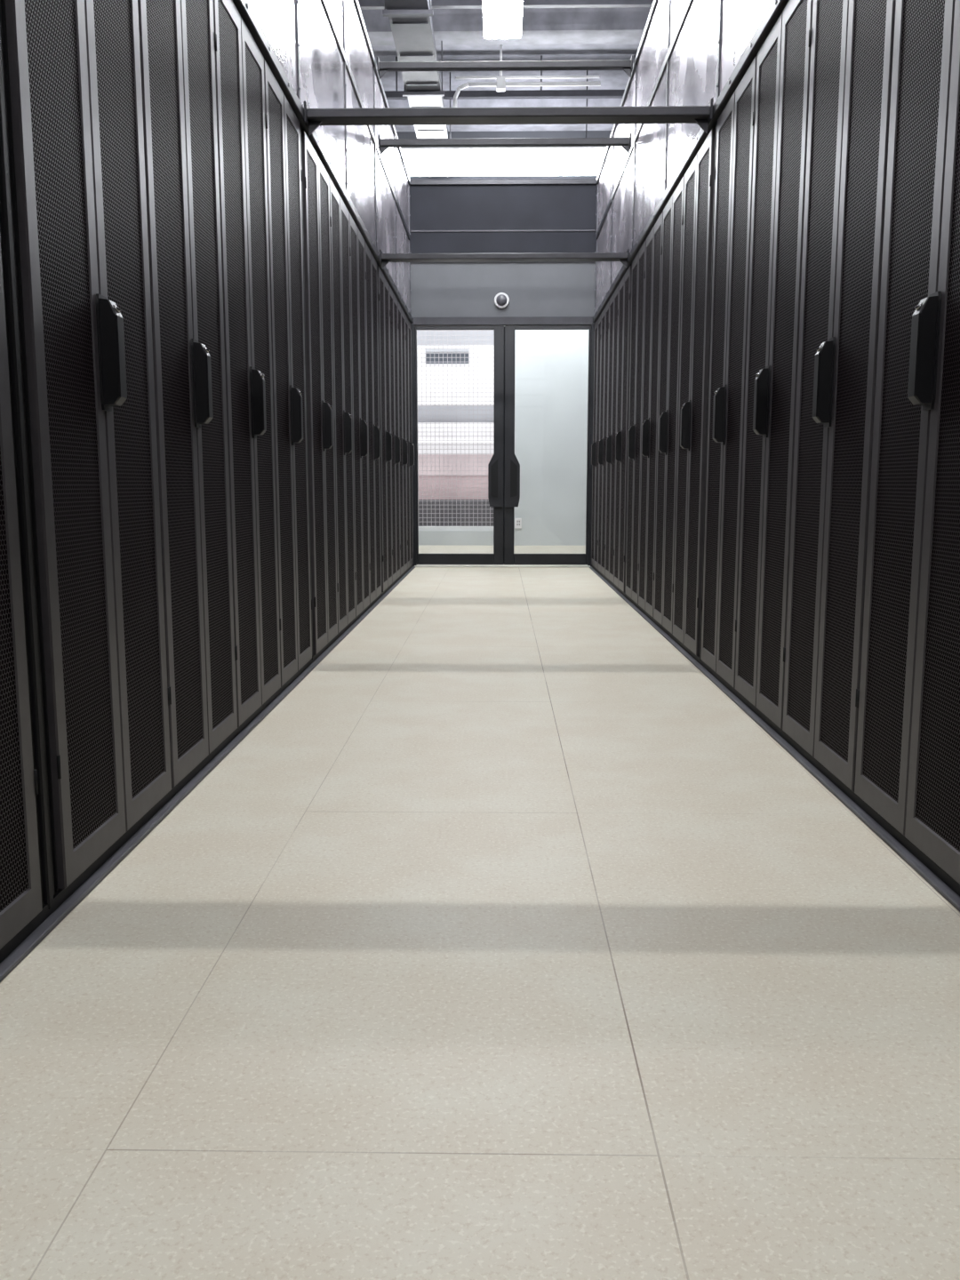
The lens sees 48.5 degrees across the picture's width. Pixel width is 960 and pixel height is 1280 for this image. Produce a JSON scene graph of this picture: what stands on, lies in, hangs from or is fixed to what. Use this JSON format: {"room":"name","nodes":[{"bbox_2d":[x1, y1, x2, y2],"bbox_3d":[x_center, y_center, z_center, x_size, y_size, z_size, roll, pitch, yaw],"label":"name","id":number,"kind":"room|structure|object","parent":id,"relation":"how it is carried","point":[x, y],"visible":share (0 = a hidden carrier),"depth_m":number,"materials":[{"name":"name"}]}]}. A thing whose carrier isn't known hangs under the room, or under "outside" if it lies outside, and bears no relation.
{"room":"server room","nodes":[
{"label":"server room","id":0,"kind":"room"},
{"bbox_2d":[0,544,959,1279],"bbox_3d":[0.073,0.153,4.267,6.800,0.100,16.800,0,8,1],"label":"floor","id":1,"kind":"structure","parent":0,"point":[507,943],"depth_m":1.49,"materials":[{"name":"tile"}]},
{"bbox_2d":[0,237,42,949],"bbox_3d":[-1.234,-0.499,1.298,1.118,2.050,0.606,0,8,1],"label":"rack","id":2,"kind":"object","parent":1,"relation":"on","point":[20,893],"visible":1,"depth_m":1.62,"materials":[{"name":"metal"}]},
{"bbox_2d":[0,0,55,909],"bbox_3d":[-0.755,-0.547,1.631,0.084,2.050,0.072,0,8,1],"label":"frame post","id":3,"kind":"object","parent":1,"relation":"on","point":[7,233],"visible":0.52,"depth_m":1.67,"materials":[{"name":"black metal"}]},
{"bbox_2d":[0,0,171,891],"bbox_3d":[-1.222,-0.599,1.981,1.118,2.050,0.606,0,8,1],"label":"rack","id":4,"kind":"object","parent":1,"relation":"on","point":[74,95],"visible":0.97,"depth_m":1.92,"materials":[{"name":"metal"}]},
{"bbox_2d":[137,0,237,788],"bbox_3d":[-1.211,-0.687,2.584,1.118,2.050,0.606,0,8,1],"label":"rack","id":5,"kind":"object","parent":1,"relation":"on","point":[178,37],"visible":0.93,"depth_m":2.55,"materials":[{"name":"metal"}]},
{"bbox_2d":[0,564,415,982],"bbox_3d":[-0.679,0.088,4.250,0.057,0.032,10.120,0,8,1],"label":"baseboard","id":6,"kind":"structure","parent":1,"relation":"on","point":[13,952],"depth_m":2.19,"materials":[{"name":"black metal"}]},
{"bbox_2d":[212,0,280,727],"bbox_3d":[-1.200,-0.776,3.188,1.118,2.050,0.606,0,8,1],"label":"rack","id":7,"kind":"object","parent":1,"relation":"on","point":[239,61],"visible":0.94,"depth_m":3.13,"materials":[{"name":"metal"}]},
{"bbox_2d":[264,58,311,687],"bbox_3d":[-1.190,-0.864,3.791,1.118,2.050,0.606,0,8,1],"label":"rack","id":8,"kind":"object","parent":1,"relation":"on","point":[283,132],"visible":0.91,"depth_m":3.75,"materials":[{"name":"metal"}]},
{"bbox_2d":[299,122,312,660],"bbox_3d":[-0.711,-0.913,4.124,0.084,2.050,0.072,0,8,1],"label":"frame post","id":9,"kind":"object","parent":1,"relation":"on","point":[300,123],"visible":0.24,"depth_m":4.11,"materials":[{"name":"black metal"}]},
{"bbox_2d":[301,130,337,655],"bbox_3d":[-1.178,-0.964,4.474,1.118,2.050,0.606,0,8,1],"label":"rack","id":10,"kind":"object","parent":1,"relation":"on","point":[316,180],"visible":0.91,"depth_m":4.40,"materials":[{"name":"metal"}]},
{"bbox_2d":[328,176,355,633],"bbox_3d":[-1.167,-1.053,5.077,1.118,2.050,0.606,0,8,1],"label":"rack","id":11,"kind":"object","parent":1,"relation":"on","point":[339,212],"visible":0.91,"depth_m":5.05,"materials":[{"name":"metal"}]},
{"bbox_2d":[349,213,369,616],"bbox_3d":[-1.156,-1.141,5.681,1.118,2.050,0.606,0,8,1],"label":"rack","id":12,"kind":"object","parent":1,"relation":"on","point":[356,241],"visible":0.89,"depth_m":5.65,"materials":[{"name":"metal"}]},
{"bbox_2d":[364,240,381,603],"bbox_3d":[-1.146,-1.230,6.284,1.118,2.050,0.606,0,8,1],"label":"rack","id":13,"kind":"object","parent":1,"relation":"on","point":[370,262],"visible":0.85,"depth_m":6.26,"materials":[{"name":"metal"}]},
{"bbox_2d":[376,265,392,591],"bbox_3d":[-1.134,-1.330,6.967,1.118,2.050,0.606,0,8,1],"label":"rack","id":14,"kind":"object","parent":1,"relation":"on","point":[383,294],"visible":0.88,"depth_m":6.90,"materials":[{"name":"metal"}]},
{"bbox_2d":[388,284,400,583],"bbox_3d":[-1.123,-1.418,7.570,1.118,2.050,0.606,0,8,1],"label":"rack","id":15,"kind":"object","parent":1,"relation":"on","point":[396,460],"visible":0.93,"depth_m":7.55,"materials":[{"name":"metal"}]},
{"bbox_2d":[397,300,407,575],"bbox_3d":[-1.112,-1.506,8.174,1.118,2.050,0.606,0,8,1],"label":"rack","id":16,"kind":"object","parent":1,"relation":"on","point":[401,331],"visible":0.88,"depth_m":8.15,"materials":[{"name":"metal"}]},
{"bbox_2d":[404,312,414,568],"bbox_3d":[-1.102,-1.595,8.777,1.118,2.050,0.606,0,8,1],"label":"rack","id":17,"kind":"object","parent":1,"relation":"on","point":[408,326],"visible":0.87,"depth_m":8.76,"materials":[{"name":"metal"}]},
{"bbox_2d":[411,324,594,567],"bbox_3d":[0.192,-1.653,9.175,1.651,2.050,0.120,0,8,1],"label":"door frame","id":18,"kind":"structure","parent":1,"relation":"on","point":[412,325],"depth_m":9.20,"materials":[{"name":"metal"}]},
{"bbox_2d":[414,326,504,564],"bbox_3d":[-0.165,-1.657,9.167,0.781,2.020,0.093,0,8,1],"label":"door","id":19,"kind":"structure","parent":18,"relation":"attached to","point":[496,464],"depth_m":9.16,"materials":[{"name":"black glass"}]},
{"bbox_2d":[409,178,596,326],"bbox_3d":[0.192,-3.239,8.943,1.631,1.165,0.080,0,8,1],"label":"panel","id":20,"kind":"object","parent":18,"relation":"on","point":[558,215],"depth_m":8.92,"materials":[{"name":"metal"}]},
{"bbox_2d":[494,292,509,308],"bbox_3d":[0.182,-2.855,8.959,0.128,0.128,0.060,0,8,1],"label":"dome camera","id":21,"kind":"object","parent":20,"relation":"attached to","point":[501,300],"visible":1,"depth_m":8.95,"materials":[{"name":"plastic"}]},
{"bbox_2d":[504,325,591,564],"bbox_3d":[0.574,-1.655,9.151,0.730,2.020,0.085,0,8,1],"label":"door","id":22,"kind":"structure","parent":18,"relation":"attached to","point":[511,464],"depth_m":9.16,"materials":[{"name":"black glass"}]},
{"bbox_2d":[591,312,601,568],"bbox_3d":[1.471,-1.588,8.733,1.118,2.050,0.606,0,8,1],"label":"rack","id":23,"kind":"object","parent":1,"relation":"on","point":[598,324],"visible":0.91,"depth_m":8.73,"materials":[{"name":"metal"}]},
{"bbox_2d":[597,299,609,575],"bbox_3d":[1.460,-1.500,8.129,1.118,2.050,0.606,0,8,1],"label":"rack","id":24,"kind":"object","parent":1,"relation":"on","point":[605,313],"visible":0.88,"depth_m":8.12,"materials":[{"name":"metal"}]},
{"bbox_2d":[605,283,619,583],"bbox_3d":[1.450,-1.411,7.526,1.118,2.050,0.606,0,8,1],"label":"rack","id":25,"kind":"object","parent":1,"relation":"on","point":[613,323],"visible":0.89,"depth_m":7.52,"materials":[{"name":"metal"}]},
{"bbox_2d":[613,264,631,592],"bbox_3d":[1.439,-1.323,6.922,1.118,2.050,0.606,0,8,1],"label":"rack","id":26,"kind":"object","parent":1,"relation":"on","point":[624,311],"visible":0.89,"depth_m":6.87,"materials":[{"name":"metal"}]},
{"bbox_2d":[624,279,631,595],"bbox_3d":[0.960,-1.274,6.589,0.084,2.050,0.072,0,8,1],"label":"frame post","id":27,"kind":"object","parent":1,"relation":"on","point":[631,279],"visible":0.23,"depth_m":6.58,"materials":[{"name":"black metal"}]},
{"bbox_2d":[625,239,646,604],"bbox_3d":[1.427,-1.223,6.240,1.118,2.050,0.606,0,8,1],"label":"rack","id":28,"kind":"object","parent":1,"relation":"on","point":[638,263],"visible":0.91,"depth_m":6.23,"materials":[{"name":"metal"}]},
{"bbox_2d":[638,210,663,617],"bbox_3d":[1.417,-1.135,5.636,1.118,2.050,0.606,0,8,1],"label":"rack","id":29,"kind":"object","parent":1,"relation":"on","point":[653,256],"visible":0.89,"depth_m":5.62,"materials":[{"name":"metal"}]},
{"bbox_2d":[653,175,684,634],"bbox_3d":[1.406,-1.046,5.033,1.118,2.050,0.606,0,8,1],"label":"rack","id":30,"kind":"object","parent":1,"relation":"on","point":[673,212],"visible":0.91,"depth_m":5.02,"materials":[{"name":"metal"}]},
{"bbox_2d":[672,128,715,655],"bbox_3d":[1.395,-0.958,4.429,1.118,2.050,0.606,0,8,1],"label":"rack","id":31,"kind":"object","parent":1,"relation":"on","point":[699,178],"visible":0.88,"depth_m":4.35,"materials":[{"name":"metal"}]},
{"bbox_2d":[699,120,717,661],"bbox_3d":[0.916,-0.909,4.096,0.084,2.050,0.072,0,8,1],"label":"frame post","id":32,"kind":"object","parent":1,"relation":"on","point":[716,120],"visible":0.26,"depth_m":4.09,"materials":[{"name":"black metal"}]},
{"bbox_2d":[700,55,757,688],"bbox_3d":[1.383,-0.858,3.747,1.118,2.050,0.606,0,8,1],"label":"rack","id":33,"kind":"object","parent":1,"relation":"on","point":[735,130],"visible":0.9,"depth_m":3.72,"materials":[{"name":"metal"}]},
{"bbox_2d":[735,0,813,729],"bbox_3d":[1.373,-0.769,3.143,1.118,2.050,0.606,0,8,1],"label":"rack","id":34,"kind":"object","parent":1,"relation":"on","point":[783,60],"visible":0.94,"depth_m":3.12,"materials":[{"name":"metal"}]},
{"bbox_2d":[589,564,959,911],"bbox_3d":[0.884,0.092,4.223,0.057,0.032,10.120,0,8,1],"label":"baseboard","id":35,"kind":"structure","parent":1,"relation":"on","point":[928,869],"depth_m":2.54,"materials":[{"name":"black metal"}]},
{"bbox_2d":[782,0,895,791],"bbox_3d":[1.362,-0.681,2.540,1.118,2.050,0.606,0,8,1],"label":"rack","id":36,"kind":"object","parent":1,"relation":"on","point":[852,41],"visible":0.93,"depth_m":2.52,"materials":[{"name":"metal"}]},
{"bbox_2d":[854,0,959,884],"bbox_3d":[1.351,-0.592,1.936,1.118,2.050,0.606,0,8,1],"label":"rack","id":37,"kind":"object","parent":1,"relation":"on","point":[908,768],"visible":1,"depth_m":2.02,"materials":[{"name":"metal"}]},
{"bbox_3d":[-1.255,-0.322,0.091,1.118,2.050,0.606,0,8,1],"label":"rack","id":38,"kind":"object","parent":1,"relation":"on","visible":0},
{"bbox_2d":[232,0,413,323],"bbox_3d":[-0.685,-2.497,3.892,0.075,1.148,10.112,0,8,1],"label":"panel","id":39,"kind":"object","parent":38,"relation":"on","point":[319,52],"visible":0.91,"depth_m":5.14,"materials":[{"name":"glass"}]},
{"bbox_2d":[379,248,630,268],"bbox_3d":[0.147,-2.310,6.482,1.506,0.104,0.132,0,8,1],"label":"cross beam","id":40,"kind":"structure","parent":39,"relation":"attached to","point":[623,258],"depth_m":6.44,"materials":[{"name":"metal"}]},
{"bbox_2d":[376,55,632,79],"bbox_3d":[0.147,-3.388,6.324,1.506,0.110,0.090,0,8,1],"label":"cross beam","id":41,"kind":"structure","parent":39,"relation":"attached to","point":[382,67],"depth_m":6.30,"materials":[{"name":"metal"}]},
{"bbox_2d":[378,132,631,155],"bbox_3d":[0.147,-2.963,6.386,1.506,0.110,0.080,0,8,1],"label":"cross beam","id":42,"kind":"structure","parent":39,"relation":"attached to","point":[625,143],"depth_m":6.37,"materials":[{"name":"metal"}]},
{"bbox_2d":[303,97,713,135],"bbox_3d":[0.103,-1.944,3.989,1.506,0.104,0.132,0,8,1],"label":"cross beam","id":43,"kind":"structure","parent":39,"relation":"attached to","point":[702,116],"depth_m":3.95,"materials":[{"name":"metal"}]},
{"bbox_2d":[396,130,611,545],"bbox_3d":[0.222,-3.514,12.319,7.100,5.020,0.200,0,8,1],"label":"wall","id":44,"kind":"structure","parent":0,"point":[551,366],"depth_m":12.37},
{"bbox_2d":[416,329,494,530],"bbox_3d":[-0.768,-2.572,12.455,2.020,2.583,0.102,0,8,1],"label":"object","id":45,"kind":"structure","parent":44,"relation":"in","point":[420,528],"depth_m":12.52,"materials":[{"name":"metal"}]},
{"bbox_2d":[514,518,521,527],"bbox_3d":[0.450,-1.371,12.521,0.080,0.120,0.014,0,8,1],"label":"wall socket","id":46,"kind":"object","parent":44,"relation":"attached to","point":[517,521],"visible":1,"depth_m":12.52,"materials":[{"name":"white plastic"}]},
{"bbox_2d":[360,7,651,131],"bbox_3d":[0.073,-4.547,3.578,6.800,0.440,16.800,0,8,1],"label":"ceiling","id":47,"kind":"structure","parent":0,"point":[604,33],"depth_m":10.15,"materials":[{"name":"concrete"}]},
{"bbox_2d":[382,0,453,177],"bbox_3d":[-0.525,-4.779,7.092,0.360,0.760,9.400,0,8,1],"label":"cable tray","id":48,"kind":"object","parent":47,"relation":"hanging from","point":[410,20],"visible":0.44,"depth_m":8.37,"materials":[{"name":"grey metal"}]},
{"bbox_2d":[482,0,523,39],"bbox_3d":[0.159,-4.805,7.326,0.290,0.777,1.306,0,8,1],"label":"ceiling light","id":49,"kind":"object","parent":47,"relation":"hanging from","point":[502,19],"visible":1,"depth_m":7.67,"materials":[{"name":"white plastic"}]},
{"bbox_2d":[400,70,606,175],"bbox_3d":[0.215,-5.151,10.563,2.412,1.032,0.130,0,8,1],"label":"ceiling light","id":50,"kind":"object","parent":47,"relation":"hanging from","point":[464,161],"visible":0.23,"depth_m":10.56,"materials":[{"name":"white plastic"}]},
{"bbox_2d":[358,0,653,99],"bbox_3d":[0.174,-5.299,9.329,6.000,0.380,2.060,0,8,1],"label":"channel","id":51,"kind":"object","parent":47,"relation":"attached to","point":[364,4],"visible":0.27,"depth_m":8.41,"materials":[{"name":"grey metal"}]},
{"bbox_2d":[453,44,600,107],"bbox_3d":[0.419,-5.131,9.562,1.318,0.780,0.202,0,8,1],"label":"conduit pipe","id":52,"kind":"object","parent":47,"relation":"attached to","point":[500,84],"visible":0.92,"depth_m":9.52,"materials":[{"name":"grey metal"}]},
{"label":"outside","id":53,"kind":"structure","parent":0,"visible":0},
{"bbox_2d":[416,329,494,526],"bbox_3d":[-0.169,-3.980,18.322,11.010,10.000,4.600,0,8,1],"label":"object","id":54,"kind":"structure","parent":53,"point":[485,338],"depth_m":17.63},
{"bbox_3d":[1.318,-0.315,0.047,1.118,2.050,0.606,0,8,1],"label":"rack","id":55,"kind":"object","parent":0,"visible":0},
{"bbox_2d":[592,0,789,322],"bbox_3d":[0.891,-2.493,3.864,0.075,1.148,10.112,0,8,1],"label":"panel","id":56,"kind":"object","parent":55,"relation":"on","point":[690,52],"visible":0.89,"depth_m":5.16,"materials":[{"name":"glass"}]}
]}

